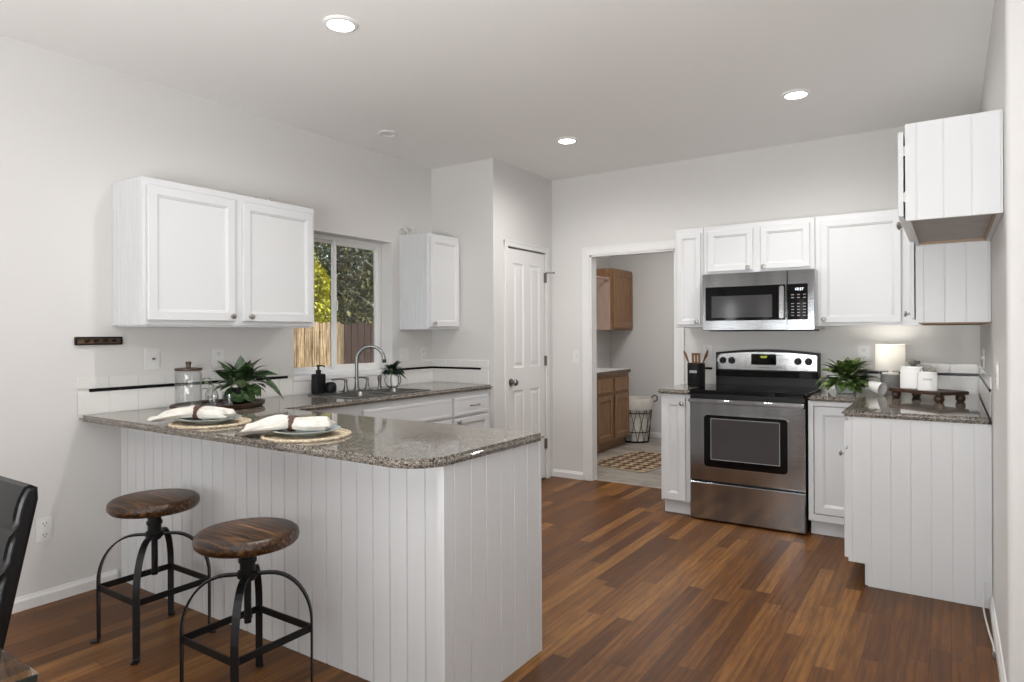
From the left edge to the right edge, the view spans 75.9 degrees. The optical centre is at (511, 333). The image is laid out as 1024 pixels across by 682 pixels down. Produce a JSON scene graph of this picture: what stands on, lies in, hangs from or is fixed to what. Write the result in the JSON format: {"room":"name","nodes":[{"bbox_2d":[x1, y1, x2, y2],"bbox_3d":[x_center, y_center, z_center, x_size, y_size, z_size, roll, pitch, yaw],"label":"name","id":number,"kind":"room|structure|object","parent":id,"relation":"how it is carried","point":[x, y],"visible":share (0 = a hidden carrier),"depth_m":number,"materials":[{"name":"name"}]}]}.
{"room":"kitchen","nodes":[
{"label":"kitchen","id":0,"kind":"room"},
{"bbox_2d":[0,35,610,597],"bbox_3d":[-1.839,-0.044,4.141,0.200,2.745,11.250,0,0,34],"label":"wall","id":1,"kind":"structure","parent":0,"point":[71,128],"depth_m":3.44,"materials":[{"name":"white paint"}]},
{"bbox_2d":[36,516,52,542],"bbox_3d":[-2.308,0.964,3.242,0.008,0.116,0.072,0,0,34],"label":"wall outlet","id":2,"kind":"object","parent":1,"relation":"attached to","point":[44,526],"visible":1,"depth_m":3.24,"materials":[{"name":"white plastic"}]},
{"bbox_2d":[41,520,48,527],"bbox_3d":[-2.306,0.937,3.241,0.004,0.030,0.034,0,0,34],"label":"receptacle","id":3,"kind":"object","parent":2,"relation":"attached to","point":[44,523],"depth_m":3.24,"materials":[{"name":"grey plastic"}]},
{"bbox_2d":[41,531,48,538],"bbox_3d":[-2.306,0.991,3.241,0.004,0.030,0.034,0,0,34],"label":"receptacle","id":4,"kind":"object","parent":2,"relation":"attached to","point":[44,534],"depth_m":3.24,"materials":[{"name":"grey plastic"}]},
{"bbox_2d":[12,569,118,613],"bbox_3d":[-3.490,1.302,1.464,0.014,0.067,4.957,0,0,34],"label":"baseboard","id":5,"kind":"structure","parent":1,"relation":"attached to","point":[32,600],"depth_m":3.29,"materials":[{"name":"white paint"}]},
{"bbox_2d":[74,337,122,344],"bbox_3d":[-2.161,0.036,3.444,0.034,0.043,0.229,0,0,34],"label":"key rack","id":6,"kind":"object","parent":1,"relation":"attached to","point":[77,340],"visible":1,"depth_m":3.44,"materials":[{"name":"brown wood"}]},
{"bbox_2d":[144,348,159,369],"bbox_3d":[-2.013,0.139,3.680,0.020,0.120,0.085,0,0,34],"label":"cable plate","id":7,"kind":"object","parent":1,"relation":"attached to","point":[151,355],"visible":1,"depth_m":3.68,"materials":[{"name":"white plastic"}]},
{"bbox_2d":[77,367,292,415],"bbox_3d":[-1.861,0.320,3.919,0.007,0.193,1.326,0,0,34],"label":"backsplash","id":8,"kind":"structure","parent":1,"relation":"attached to","point":[158,397],"depth_m":3.69,"materials":[{"name":"white tile"}]},
{"bbox_2d":[89,376,287,391],"bbox_3d":[-1.856,0.292,3.924,0.009,0.017,1.228,0,0,34],"label":"trim","id":9,"kind":"structure","parent":1,"relation":"attached to","point":[276,377],"depth_m":3.73,"materials":[{"name":"black tile"}]},
{"bbox_2d":[112,176,313,327],"bbox_3d":[-1.688,-0.422,3.867,0.354,0.768,1.090,0,0,34],"label":"upper cabinet","id":10,"kind":"object","parent":1,"relation":"attached to","point":[184,256],"visible":1,"depth_m":3.62,"materials":[{"name":"white paint"}]},
{"bbox_2d":[213,349,223,367],"bbox_3d":[-1.795,0.148,4.016,0.008,0.116,0.072,0,0,34],"label":"wall outlet","id":11,"kind":"object","parent":1,"relation":"attached to","point":[218,354],"visible":0.87,"depth_m":4.01,"materials":[{"name":"white plastic"}]},
{"bbox_2d":[293,375,386,394],"bbox_3d":[-1.221,0.370,4.878,0.007,0.087,0.978,0,0,34],"label":"trim","id":12,"kind":"structure","parent":1,"relation":"attached to","point":[302,387],"depth_m":4.82,"materials":[{"name":"white tile"}]},
{"bbox_2d":[293,234,388,381],"bbox_3d":[-1.302,-0.203,4.928,0.202,1.056,0.970,0,0,34],"label":"window","id":13,"kind":"structure","parent":1,"relation":"in","point":[335,370],"depth_m":4.98,"materials":[{"name":"white paint"}]},
{"bbox_2d":[399,348,408,360],"bbox_3d":[-0.883,0.172,5.379,0.014,0.116,0.115,0,0,34],"label":"light switch","id":14,"kind":"object","parent":1,"relation":"attached to","point":[403,352],"visible":0.94,"depth_m":5.38,"materials":[{"name":"white plastic"}]},
{"bbox_2d":[394,359,431,384],"bbox_3d":[-0.819,0.315,5.482,0.007,0.193,0.474,0,0,34],"label":"trim","id":15,"kind":"structure","parent":1,"relation":"attached to","point":[416,375],"depth_m":5.50,"materials":[{"name":"white tile"}]},
{"bbox_2d":[401,366,431,369],"bbox_3d":[-0.803,0.288,5.503,0.009,0.017,0.414,0,0,34],"label":"trim","id":16,"kind":"structure","parent":1,"relation":"attached to","point":[413,368],"depth_m":5.51,"materials":[{"name":"black tile"}]},
{"bbox_2d":[420,347,425,359],"bbox_3d":[-0.752,0.171,5.580,0.008,0.116,0.072,0,0,34],"label":"wall outlet","id":17,"kind":"object","parent":1,"relation":"attached to","point":[422,349],"visible":1,"depth_m":5.58,"materials":[{"name":"white plastic"}]},
{"bbox_2d":[399,232,459,329],"bbox_3d":[-0.659,-0.419,5.414,0.348,0.764,0.402,0,0,34],"label":"upper cabinet","id":18,"kind":"object","parent":1,"relation":"attached to","point":[428,262],"visible":1,"depth_m":5.28,"materials":[{"name":"white paint"}]},
{"bbox_2d":[400,226,413,234],"bbox_3d":[-0.853,-0.846,5.392,0.060,0.084,0.127,0,0,34],"label":"cable","id":19,"kind":"object","parent":18,"relation":"on","point":[403,227],"visible":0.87,"depth_m":5.37,"materials":[{"name":"grey plastic"}]},
{"bbox_2d":[596,268,632,329],"bbox_3d":[0.898,-0.421,7.768,0.328,0.755,1.925,0,0,34],"label":"wall cabinet","id":20,"kind":"object","parent":1,"relation":"attached to","point":[614,287],"visible":0.83,"depth_m":8.06,"materials":[{"name":"brown wood"}]},
{"bbox_2d":[431,158,500,428],"bbox_3d":[-0.392,-0.051,5.542,0.653,2.745,0.100,0,0,34],"label":"wall","id":21,"kind":"structure","parent":0,"point":[465,198],"depth_m":5.42,"materials":[{"name":"white paint"}]},
{"bbox_2d":[432,366,480,369],"bbox_3d":[-0.470,0.286,5.529,0.516,0.017,0.009,0,0,34],"label":"trim","id":22,"kind":"structure","parent":21,"relation":"attached to","point":[441,367],"depth_m":5.52,"materials":[{"name":"black tile"}]},
{"bbox_2d":[432,359,488,383],"bbox_3d":[-0.439,0.314,5.509,0.595,0.193,0.007,0,0,34],"label":"trim","id":23,"kind":"structure","parent":21,"relation":"attached to","point":[481,376],"depth_m":5.50,"materials":[{"name":"white tile"}]},
{"bbox_2d":[0,0,994,179],"bbox_3d":[0.970,-1.479,2.192,7.047,0.100,11.370,0,0,34],"label":"ceiling","id":24,"kind":"structure","parent":0,"point":[637,83],"depth_m":3.49,"materials":[{"name":"white paint"}]},
{"bbox_2d":[323,15,357,32],"bbox_3d":[-0.784,-1.415,3.006,0.158,0.012,0.158,0,0,34],"label":"recessed light","id":25,"kind":"object","parent":24,"relation":"in","point":[336,23],"visible":1,"depth_m":3.00,"materials":[{"name":"white paint"}]},
{"bbox_2d":[378,130,397,136],"bbox_3d":[-0.877,-1.415,4.643,0.142,0.012,0.142,0,0,34],"label":"smoke detector","id":26,"kind":"object","parent":24,"relation":"in","point":[385,133],"visible":1,"depth_m":4.64,"materials":[{"name":"white paint"}]},
{"bbox_2d":[556,137,577,143],"bbox_3d":[0.405,-1.421,4.834,0.158,0.012,0.158,0,0,34],"label":"recessed light","id":27,"kind":"object","parent":24,"relation":"in","point":[564,140],"visible":1,"depth_m":4.82,"materials":[{"name":"white paint"}]},
{"bbox_2d":[782,89,809,99],"bbox_3d":[1.694,-1.426,3.920,0.158,0.012,0.158,0,0,34],"label":"recessed light","id":28,"kind":"object","parent":24,"relation":"in","point":[796,94],"visible":1,"depth_m":3.91,"materials":[{"name":"white paint"}]},
{"bbox_2d":[0,437,999,681],"bbox_3d":[0.982,1.345,2.192,7.047,0.061,11.370,0,0,34],"label":"floor","id":29,"kind":"structure","parent":0,"point":[634,589],"depth_m":3.02,"materials":[{"name":"brown wood"}]},
{"bbox_2d":[0,476,37,661],"bbox_3d":[-1.390,0.828,1.312,0.485,1.002,0.598,0,0,34],"label":"dining chair","id":30,"kind":"object","parent":29,"relation":"on","point":[18,500],"visible":1,"depth_m":1.40,"materials":[{"name":"black leather"}]},
{"bbox_2d":[16,674,37,681],"bbox_3d":[-1.719,0.955,0.831,1.201,0.745,1.500,0,0,34],"label":"dining table","id":31,"kind":"object","parent":29,"relation":"on","point":[34,678],"visible":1,"depth_m":1.11,"materials":[{"name":"clear glass"}]},
{"bbox_2d":[90,488,216,664],"bbox_3d":[-1.565,1.019,2.877,0.374,0.615,0.374,0,0,34],"label":"bar stool","id":32,"kind":"object","parent":29,"relation":"on","point":[154,504],"visible":0.96,"depth_m":2.83,"materials":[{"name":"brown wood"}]},
{"bbox_2d":[179,517,312,681],"bbox_3d":[-0.962,1.017,2.391,0.374,0.615,0.374,0,0,34],"label":"bar stool","id":33,"kind":"object","parent":29,"relation":"on","point":[245,539],"visible":1,"depth_m":2.35,"materials":[{"name":"black metal"}]},
{"bbox_2d":[121,427,541,681],"bbox_3d":[-1.011,0.885,3.115,2.305,0.878,0.633,0,0,34],"label":"base cabinet","id":34,"kind":"object","parent":29,"relation":"on","point":[428,574],"visible":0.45,"depth_m":2.57,"materials":[{"name":"white paint"}]},
{"bbox_2d":[79,382,543,468],"bbox_3d":[-0.487,0.427,3.880,2.334,0.033,2.770,0,0,34],"label":"countertop","id":35,"kind":"structure","parent":34,"relation":"on","point":[385,442],"depth_m":2.73,"materials":[{"name":"stone"}]},
{"bbox_2d":[168,417,251,428],"bbox_3d":[-1.387,0.408,3.027,0.350,0.013,0.350,0,0,34],"label":"placemat","id":36,"kind":"object","parent":35,"relation":"on","point":[179,424],"visible":0.62,"depth_m":2.97,"materials":[{"name":"beige wicker"}]},
{"bbox_2d":[147,405,237,421],"bbox_3d":[-1.461,0.367,3.041,0.359,0.071,0.214,0,0,4],"label":"napkin","id":37,"kind":"object","parent":36,"relation":"on","point":[205,412],"visible":0.96,"depth_m":2.98,"materials":[{"name":"white fabric"}]},
{"bbox_2d":[192,405,202,419],"bbox_3d":[-1.444,0.363,3.032,0.029,0.065,0.076,0,0,4],"label":"napkin ring","id":38,"kind":"object","parent":37,"relation":"on","point":[196,408],"visible":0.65,"depth_m":3.00,"materials":[{"name":"brown leather"}]},
{"bbox_2d":[179,414,241,423],"bbox_3d":[-1.387,0.394,3.027,0.264,0.024,0.264,0,0,34],"label":"plate","id":39,"kind":"object","parent":36,"relation":"on","point":[191,420],"visible":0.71,"depth_m":2.96,"materials":[{"name":"grey ceramic"}]},
{"bbox_2d":[169,398,264,409],"bbox_3d":[-1.651,0.400,3.704,0.406,0.030,0.528,0,0,34],"label":"tray","id":40,"kind":"object","parent":35,"relation":"on","point":[258,402],"visible":0.52,"depth_m":3.72,"materials":[{"name":"brown wood"}]},
{"bbox_2d":[174,361,201,406],"bbox_3d":[-1.776,0.277,3.607,0.140,0.252,0.140,0,0,34],"label":"glass jar","id":41,"kind":"object","parent":40,"relation":"on","point":[188,367],"visible":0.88,"depth_m":3.58,"materials":[{"name":"clear glass"}]},
{"bbox_2d":[200,378,220,405],"bbox_3d":[-1.708,0.326,3.719,0.117,0.152,0.131,0,0,-20],"label":"bud vase","id":42,"kind":"object","parent":40,"relation":"on","point":[205,382],"visible":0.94,"depth_m":3.72,"materials":[{"name":"clear glass"}]},
{"bbox_2d":[213,355,283,403],"bbox_3d":[-1.553,0.262,3.778,0.331,0.280,0.378,0,0,-42],"label":"potted plant","id":43,"kind":"object","parent":40,"relation":"on","point":[243,371],"visible":0.98,"depth_m":3.75,"materials":[{"name":"green plant"}]},
{"bbox_2d":[261,428,351,442],"bbox_3d":[-0.827,0.406,2.650,0.350,0.013,0.350,0,0,34],"label":"placemat","id":44,"kind":"object","parent":35,"relation":"on","point":[271,436],"visible":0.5,"depth_m":2.58,"materials":[{"name":"beige wicker"}]},
{"bbox_2d":[237,414,335,435],"bbox_3d":[-0.902,0.362,2.656,0.359,0.075,0.226,0,0,-3],"label":"napkin","id":45,"kind":"object","parent":44,"relation":"on","point":[276,422],"visible":0.94,"depth_m":2.60,"materials":[{"name":"white fabric"}]},
{"bbox_2d":[287,415,297,431],"bbox_3d":[-0.884,0.360,2.646,0.029,0.065,0.076,0,0,-3],"label":"napkin ring","id":46,"kind":"object","parent":45,"relation":"on","point":[291,417],"visible":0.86,"depth_m":2.62,"materials":[{"name":"brown leather"}]},
{"bbox_2d":[272,425,340,435],"bbox_3d":[-0.827,0.392,2.650,0.264,0.024,0.264,0,0,34],"label":"plate","id":47,"kind":"object","parent":44,"relation":"on","point":[335,427],"visible":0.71,"depth_m":2.59,"materials":[{"name":"grey ceramic"}]},
{"bbox_2d":[311,365,325,393],"bbox_3d":[-1.335,0.314,4.551,0.078,0.200,0.084,0,0,34],"label":"soap dispenser","id":48,"kind":"object","parent":35,"relation":"on","point":[318,380],"visible":1,"depth_m":4.53,"materials":[{"name":"black plastic"}]},
{"bbox_2d":[311,374,325,393],"bbox_3d":[-1.342,0.345,4.556,0.060,0.137,0.084,0,0,34],"label":"bottle","id":49,"kind":"object","parent":48,"relation":"attached to","point":[318,381],"depth_m":4.53,"materials":[{"name":"black plastic"}]},
{"bbox_2d":[325,382,336,392],"bbox_3d":[-1.267,0.373,4.586,0.084,0.080,0.084,0,0,34],"label":"dish scrubber","id":50,"kind":"object","parent":35,"relation":"on","point":[330,387],"visible":0.93,"depth_m":4.55,"materials":[{"name":"black plastic"}]},
{"bbox_2d":[332,345,385,391],"bbox_3d":[-1.076,0.242,4.635,0.197,0.329,0.352,0,0,34],"label":"kitchen faucet","id":51,"kind":"object","parent":35,"relation":"on","point":[356,385],"visible":1,"depth_m":4.70,"materials":[{"name":"grey metal"}]},
{"bbox_2d":[308,387,429,398],"bbox_3d":[-0.982,0.500,4.598,0.430,0.188,0.760,0,0,34],"label":"sink","id":52,"kind":"object","parent":35,"relation":"in","point":[385,390],"visible":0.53,"depth_m":4.62,"materials":[{"name":"silver metal"}]},
{"bbox_2d":[377,375,381,388],"bbox_3d":[-0.986,0.356,4.891,0.040,0.100,0.039,0,0,34],"label":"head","id":53,"kind":"object","parent":52,"relation":"on","point":[379,378],"visible":1,"depth_m":4.88},
{"bbox_2d":[380,360,405,387],"bbox_3d":[-0.895,0.303,4.959,0.190,0.216,0.206,0,0,34],"label":"potted plant","id":54,"kind":"object","parent":35,"relation":"on","point":[392,376],"visible":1,"depth_m":4.93,"materials":[{"name":"green plant"}]},
{"bbox_2d":[313,389,489,427],"bbox_3d":[-0.964,0.885,4.665,0.663,0.878,1.994,0,0,34],"label":"base cabinet","id":55,"kind":"object","parent":29,"relation":"on","point":[469,408],"visible":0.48,"depth_m":4.77,"materials":[{"name":"white paint"}]},
{"bbox_2d":[597,372,628,452],"bbox_3d":[0.926,0.885,7.597,0.555,0.859,0.905,0,0,34],"label":"laundry cabinet","id":56,"kind":"object","parent":29,"relation":"on","point":[612,390],"visible":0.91,"depth_m":7.46,"materials":[{"name":"brown wood"}]},
{"bbox_2d":[597,368,630,375],"bbox_3d":[0.925,0.437,7.595,0.559,0.042,0.927,0,0,34],"label":"countertop","id":57,"kind":"structure","parent":56,"relation":"on","point":[600,371],"depth_m":7.51,"materials":[{"name":"white laminate"}]},
{"bbox_2d":[597,450,660,472],"bbox_3d":[1.330,1.308,6.782,0.664,0.008,0.996,0,0,43],"label":"rug","id":58,"kind":"object","parent":29,"relation":"on","point":[639,461],"visible":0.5,"depth_m":6.71,"materials":[{"name":"beige fabric"}]},
{"bbox_2d":[625,395,657,442],"bbox_3d":[1.516,1.029,8.041,0.434,0.567,0.434,0,0,42],"label":"laundry basket","id":59,"kind":"object","parent":29,"relation":"on","point":[640,407],"visible":0.65,"depth_m":7.89,"materials":[{"name":"white fabric"}]},
{"bbox_2d":[661,394,691,514],"bbox_3d":[1.357,0.875,5.029,0.216,0.878,0.706,0,0,34],"label":"base cabinet","id":60,"kind":"object","parent":29,"relation":"on","point":[675,408],"visible":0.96,"depth_m":4.77,"materials":[{"name":"white paint"}]},
{"bbox_2d":[657,384,710,394],"bbox_3d":[1.351,0.418,5.036,0.238,0.033,0.701,0,0,34],"label":"countertop","id":61,"kind":"structure","parent":60,"relation":"on","point":[683,389],"depth_m":4.79,"materials":[{"name":"stone"}]},
{"bbox_2d":[687,363,704,386],"bbox_3d":[1.416,0.312,5.051,0.131,0.178,0.137,0,0,34],"label":"utensil crock","id":62,"kind":"object","parent":61,"relation":"on","point":[695,371],"visible":0.99,"depth_m":5.00,"materials":[{"name":"black metal"}]},
{"bbox_2d":[691,353,700,362],"bbox_3d":[1.420,0.264,5.057,0.067,0.235,0.031,0,0,34],"label":"wooden spatula","id":63,"kind":"object","parent":62,"relation":"in","point":[693,354],"visible":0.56,"depth_m":5.05,"materials":[{"name":"brown wood"}]},
{"bbox_2d":[688,349,820,533],"bbox_3d":[1.759,0.716,4.729,0.769,1.193,0.738,0,0,34],"label":"range","id":64,"kind":"object","parent":29,"relation":"on","point":[749,428],"visible":1,"depth_m":4.50,"materials":[{"name":"silver metal"}]},
{"bbox_2d":[689,384,820,398],"bbox_3d":[1.748,0.404,4.713,0.769,0.030,0.620,0,0,34],"label":"cooktop","id":65,"kind":"object","parent":64,"relation":"in","point":[727,391],"depth_m":4.59,"materials":[{"name":"black glass"}]},
{"bbox_2d":[808,399,852,537],"bbox_3d":[2.235,0.871,4.466,0.298,0.878,0.668,0,0,34],"label":"base cabinet","id":66,"kind":"object","parent":29,"relation":"on","point":[825,419],"visible":0.57,"depth_m":4.22,"materials":[{"name":"white paint"}]},
{"bbox_2d":[839,416,991,608],"bbox_3d":[2.402,0.870,3.900,0.664,0.878,1.426,0,0,34],"label":"base cabinet","id":67,"kind":"object","parent":29,"relation":"on","point":[918,494],"visible":0.96,"depth_m":3.28,"materials":[{"name":"white paint"}]},
{"bbox_2d":[808,388,991,424],"bbox_3d":[2.283,0.414,3.962,0.929,0.033,1.454,0,0,34],"label":"countertop","id":68,"kind":"structure","parent":67,"relation":"on","point":[867,404],"depth_m":3.57,"materials":[{"name":"stone"}]},
{"bbox_2d":[815,357,880,393],"bbox_3d":[2.259,0.278,4.427,0.385,0.239,0.372,0,0,34],"label":"potted plant","id":69,"kind":"object","parent":68,"relation":"on","point":[846,381],"visible":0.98,"depth_m":4.37,"materials":[{"name":"green plant"}]},
{"bbox_2d":[866,381,886,395],"bbox_3d":[2.357,0.351,4.253,0.086,0.091,0.105,0,0,-23],"label":"cup","id":70,"kind":"object","parent":68,"relation":"on","point":[879,388],"visible":0.98,"depth_m":4.24,"materials":[{"name":"white ceramic"}]},
{"bbox_2d":[875,344,905,393],"bbox_3d":[2.526,0.233,4.386,0.178,0.327,0.178,0,0,34],"label":"table lamp","id":71,"kind":"object","parent":68,"relation":"on","point":[890,357],"visible":0.84,"depth_m":4.33,"materials":[{"name":"grey concrete"}]},
{"bbox_2d":[889,387,968,402],"bbox_3d":[2.508,0.366,3.966,0.224,0.062,0.360,0,0,-15],"label":"wooden riser","id":72,"kind":"object","parent":68,"relation":"on","point":[939,395],"visible":0.94,"depth_m":3.83,"materials":[{"name":"brown wood"}]},
{"bbox_2d":[900,360,923,388],"bbox_3d":[2.481,0.248,4.074,0.122,0.174,0.122,0,0,34],"label":"canister","id":73,"kind":"object","parent":72,"relation":"on","point":[908,374],"visible":0.86,"depth_m":4.04,"materials":[{"name":"white ceramic"}]},
{"bbox_2d":[917,367,937,390],"bbox_3d":[2.479,0.266,3.918,0.104,0.136,0.105,0,0,34],"label":"canister","id":74,"kind":"object","parent":72,"relation":"on","point":[926,381],"visible":1,"depth_m":3.88,"materials":[{"name":"white ceramic"}]},
{"bbox_2d":[982,582,995,657],"bbox_3d":[2.097,1.246,2.889,0.019,0.133,0.550,0,0,32],"label":"water line","id":75,"kind":"object","parent":29,"relation":"on","point":[984,587],"visible":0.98,"depth_m":2.95,"materials":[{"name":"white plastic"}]},
{"bbox_2d":[492,161,552,477],"bbox_3d":[0.073,-0.053,5.740,0.100,2.745,0.947,0,0,34],"label":"wall","id":76,"kind":"structure","parent":0,"point":[525,196],"depth_m":5.74,"materials":[{"name":"white paint"}]},
{"bbox_2d":[503,239,549,477],"bbox_3d":[0.142,0.267,5.735,0.019,2.105,0.728,0,0,34],"label":"trim","id":77,"kind":"structure","parent":76,"relation":"attached to","point":[507,243],"depth_m":5.67,"materials":[{"name":"white paint"}]},
{"bbox_2d":[508,248,554,477],"bbox_3d":[0.163,0.292,5.750,0.127,2.031,0.666,0,0,34],"label":"door","id":78,"kind":"structure","parent":76,"relation":"in","point":[527,277],"depth_m":5.76,"materials":[{"name":"white paint"}]},
{"bbox_2d":[610,252,673,432],"bbox_3d":[2.320,-0.063,8.056,2.377,2.745,0.120,0,0,34],"label":"wall","id":79,"kind":"structure","parent":0,"point":[647,349],"depth_m":8.36,"materials":[{"name":"white paint"}]},
{"bbox_2d":[648,432,660,437],"bbox_3d":[2.289,1.276,8.000,2.377,0.067,0.014,0,0,34],"label":"baseboard","id":80,"kind":"structure","parent":79,"relation":"attached to","point":[652,434],"depth_m":8.31,"materials":[{"name":"white paint"}]},
{"bbox_2d":[552,126,979,471],"bbox_3d":[1.749,-0.060,5.246,3.439,2.745,0.090,0,0,34],"label":"wall","id":81,"kind":"structure","parent":0,"point":[853,173],"depth_m":5.21,"materials":[{"name":"white paint"}]},
{"bbox_2d":[552,469,582,479],"bbox_3d":[0.510,1.284,6.013,0.316,0.067,0.014,0,0,34],"label":"baseboard","id":82,"kind":"structure","parent":81,"relation":"attached to","point":[556,472],"depth_m":6.01,"materials":[{"name":"white paint"}]},
{"bbox_2d":[573,350,579,362],"bbox_3d":[0.582,0.204,5.962,0.072,0.116,0.014,0,0,34],"label":"light switch","id":83,"kind":"object","parent":81,"relation":"attached to","point":[576,353],"visible":1,"depth_m":5.96,"materials":[{"name":"white plastic"}]},
{"bbox_2d":[581,240,684,480],"bbox_3d":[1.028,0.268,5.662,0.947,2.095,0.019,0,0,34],"label":"trim","id":84,"kind":"structure","parent":81,"relation":"attached to","point":[667,244],"depth_m":5.88,"materials":[{"name":"white paint"}]},
{"bbox_2d":[675,227,703,327],"bbox_3d":[1.441,-0.433,5.181,0.222,0.763,0.354,0,0,34],"label":"upper cabinet","id":85,"kind":"object","parent":81,"relation":"attached to","point":[689,243],"visible":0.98,"depth_m":5.07,"materials":[{"name":"white paint"}]},
{"bbox_2d":[687,359,715,383],"bbox_3d":[1.540,0.305,5.328,0.248,0.193,0.007,0,0,34],"label":"trim","id":86,"kind":"structure","parent":81,"relation":"attached to","point":[710,374],"depth_m":5.29,"materials":[{"name":"white tile"}]},
{"bbox_2d":[703,345,711,358],"bbox_3d":[1.577,0.145,5.302,0.072,0.116,0.008,0,0,34],"label":"wall outlet","id":87,"kind":"object","parent":81,"relation":"attached to","point":[705,347],"visible":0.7,"depth_m":5.29,"materials":[{"name":"white plastic"}]},
{"bbox_2d":[704,217,814,274],"bbox_3d":[1.859,-0.633,4.902,0.777,0.366,0.354,0,0,34],"label":"upper cabinet","id":88,"kind":"object","parent":81,"relation":"attached to","point":[788,244],"visible":0.98,"depth_m":4.77,"materials":[{"name":"white paint"}]},
{"bbox_2d":[702,269,824,331],"bbox_3d":[1.846,-0.232,4.842,0.771,0.423,0.458,0,0,34],"label":"microwave","id":89,"kind":"object","parent":88,"relation":"attached to","point":[784,300],"visible":1,"depth_m":4.66,"materials":[{"name":"silver metal"}]},
{"bbox_2d":[815,269,824,328],"bbox_3d":[1.864,-0.238,4.869,0.771,0.411,0.392,0,0,34],"label":"wall cabinet","id":90,"kind":"object","parent":89,"relation":"in","point":[816,271],"depth_m":4.52,"materials":[{"name":"wood"}]},
{"bbox_2d":[858,346,869,361],"bbox_3d":[2.507,0.142,4.681,0.072,0.116,0.008,0,0,34],"label":"wall outlet","id":91,"kind":"object","parent":81,"relation":"attached to","point":[863,351],"visible":0.89,"depth_m":4.68,"materials":[{"name":"white plastic"}]},
{"bbox_2d":[815,209,922,325],"bbox_3d":[2.447,-0.438,4.511,0.629,0.763,0.354,0,0,34],"label":"upper cabinet","id":92,"kind":"object","parent":81,"relation":"attached to","point":[862,259],"visible":0.95,"depth_m":4.41,"materials":[{"name":"white paint"}]},
{"bbox_2d":[826,362,978,393],"bbox_3d":[2.687,0.299,4.563,0.925,0.193,0.007,0,0,34],"label":"trim","id":93,"kind":"structure","parent":81,"relation":"attached to","point":[970,384],"depth_m":4.39,"materials":[{"name":"white tile"}]},
{"bbox_2d":[832,371,977,375],"bbox_3d":[2.698,0.272,4.554,0.874,0.017,0.009,0,0,34],"label":"trim","id":94,"kind":"structure","parent":81,"relation":"attached to","point":[870,372],"depth_m":4.40,"materials":[{"name":"black tile"}]},
{"bbox_2d":[980,0,1023,681],"bbox_3d":[3.583,-0.069,2.521,2.835,2.745,2.410,0,0,34],"label":"wall","id":95,"kind":"structure","parent":0,"point":[1002,338],"depth_m":2.31,"materials":[{"name":"white paint"}]},
{"bbox_2d":[904,241,990,325],"bbox_3d":[2.439,-0.436,3.693,0.362,0.766,1.096,0,0,34],"label":"upper cabinet","id":96,"kind":"object","parent":95,"relation":"attached to","point":[950,284],"visible":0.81,"depth_m":3.23,"materials":[{"name":"white paint"}]},
{"bbox_2d":[896,109,1002,245],"bbox_3d":[1.886,-0.630,2.864,0.362,0.376,0.902,0,0,34],"label":"upper cabinet","id":97,"kind":"object","parent":95,"relation":"attached to","point":[950,169],"visible":1,"depth_m":2.50,"materials":[{"name":"white paint"}]},
{"bbox_2d":[981,349,984,368],"bbox_3d":[2.720,0.143,3.794,0.014,0.116,0.072,0,0,34],"label":"light switch","id":98,"kind":"object","parent":95,"relation":"attached to","point":[983,356],"visible":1,"depth_m":3.77,"materials":[{"name":"white plastic"}]},
{"bbox_2d":[979,374,990,391],"bbox_3d":[2.695,0.272,3.750,0.009,0.017,1.330,0,0,34],"label":"trim","id":99,"kind":"structure","parent":95,"relation":"attached to","point":[981,378],"depth_m":3.52,"materials":[{"name":"black tile"}]},
{"bbox_2d":[979,365,991,416],"bbox_3d":[2.677,0.299,3.722,0.007,0.193,1.403,0,0,34],"label":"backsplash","id":100,"kind":"structure","parent":95,"relation":"attached to","point":[986,396],"depth_m":3.47,"materials":[{"name":"white tile"}]},
{"bbox_2d":[996,361,998,389],"bbox_3d":[1.993,0.171,2.698,0.008,0.116,0.072,0,0,34],"label":"wall outlet","id":101,"kind":"object","parent":95,"relation":"attached to","point":[997,362],"visible":1,"depth_m":2.67,"materials":[{"name":"white plastic"}]},
{"bbox_2d":[989,596,1006,681],"bbox_3d":[2.009,1.278,2.720,0.014,0.067,0.968,0,0,34],"label":"baseboard","id":102,"kind":"structure","parent":95,"relation":"attached to","point":[999,656],"depth_m":2.68,"materials":[{"name":"white paint"}]},
{"label":"outside","id":103,"kind":"structure","parent":0,"visible":0},
{"bbox_3d":[-6.066,1.797,17.872,22.063,0.100,29.000,0,0,34],"label":"ground","id":104,"kind":"structure","parent":103,"visible":0},
{"bbox_2d":[294,322,343,367],"bbox_3d":[-3.437,0.775,9.379,0.148,1.918,2.590,0,0,34],"label":"fence","id":105,"kind":"object","parent":104,"relation":"on","point":[312,345],"visible":0.08,"depth_m":9.96,"materials":[{"name":"beige wood"}]},
{"bbox_2d":[314,251,339,322],"bbox_3d":[-3.796,0.037,11.792,1.498,3.399,1.478,0,0,-34],"label":"leafy tree","id":106,"kind":"object","parent":104,"relation":"on","point":[321,284],"visible":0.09,"depth_m":11.79,"materials":[{"name":"green plant"}]},
{"bbox_2d":[314,242,373,324],"bbox_3d":[-3.949,-0.763,15.605,2.816,5.013,2.885,0,0,31],"label":"leafy tree","id":107,"kind":"object","parent":104,"relation":"on","point":[359,300],"visible":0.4,"depth_m":14.80,"materials":[{"name":"green plant"}]},
{"bbox_2d":[321,253,373,318],"bbox_3d":[-3.486,-0.622,19.067,3.440,4.714,6.175,0,0,34],"label":"leafy tree","id":108,"kind":"object","parent":104,"relation":"on","point":[372,253],"visible":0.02,"depth_m":18.50,"materials":[{"name":"green plant"}]},
{"bbox_2d":[344,322,373,363],"bbox_3d":[-1.825,0.768,11.796,0.148,1.919,3.200,0,0,34],"label":"fence","id":109,"kind":"object","parent":104,"relation":"on","point":[357,335],"visible":0.09,"depth_m":10.67,"materials":[{"name":"brown wood"}]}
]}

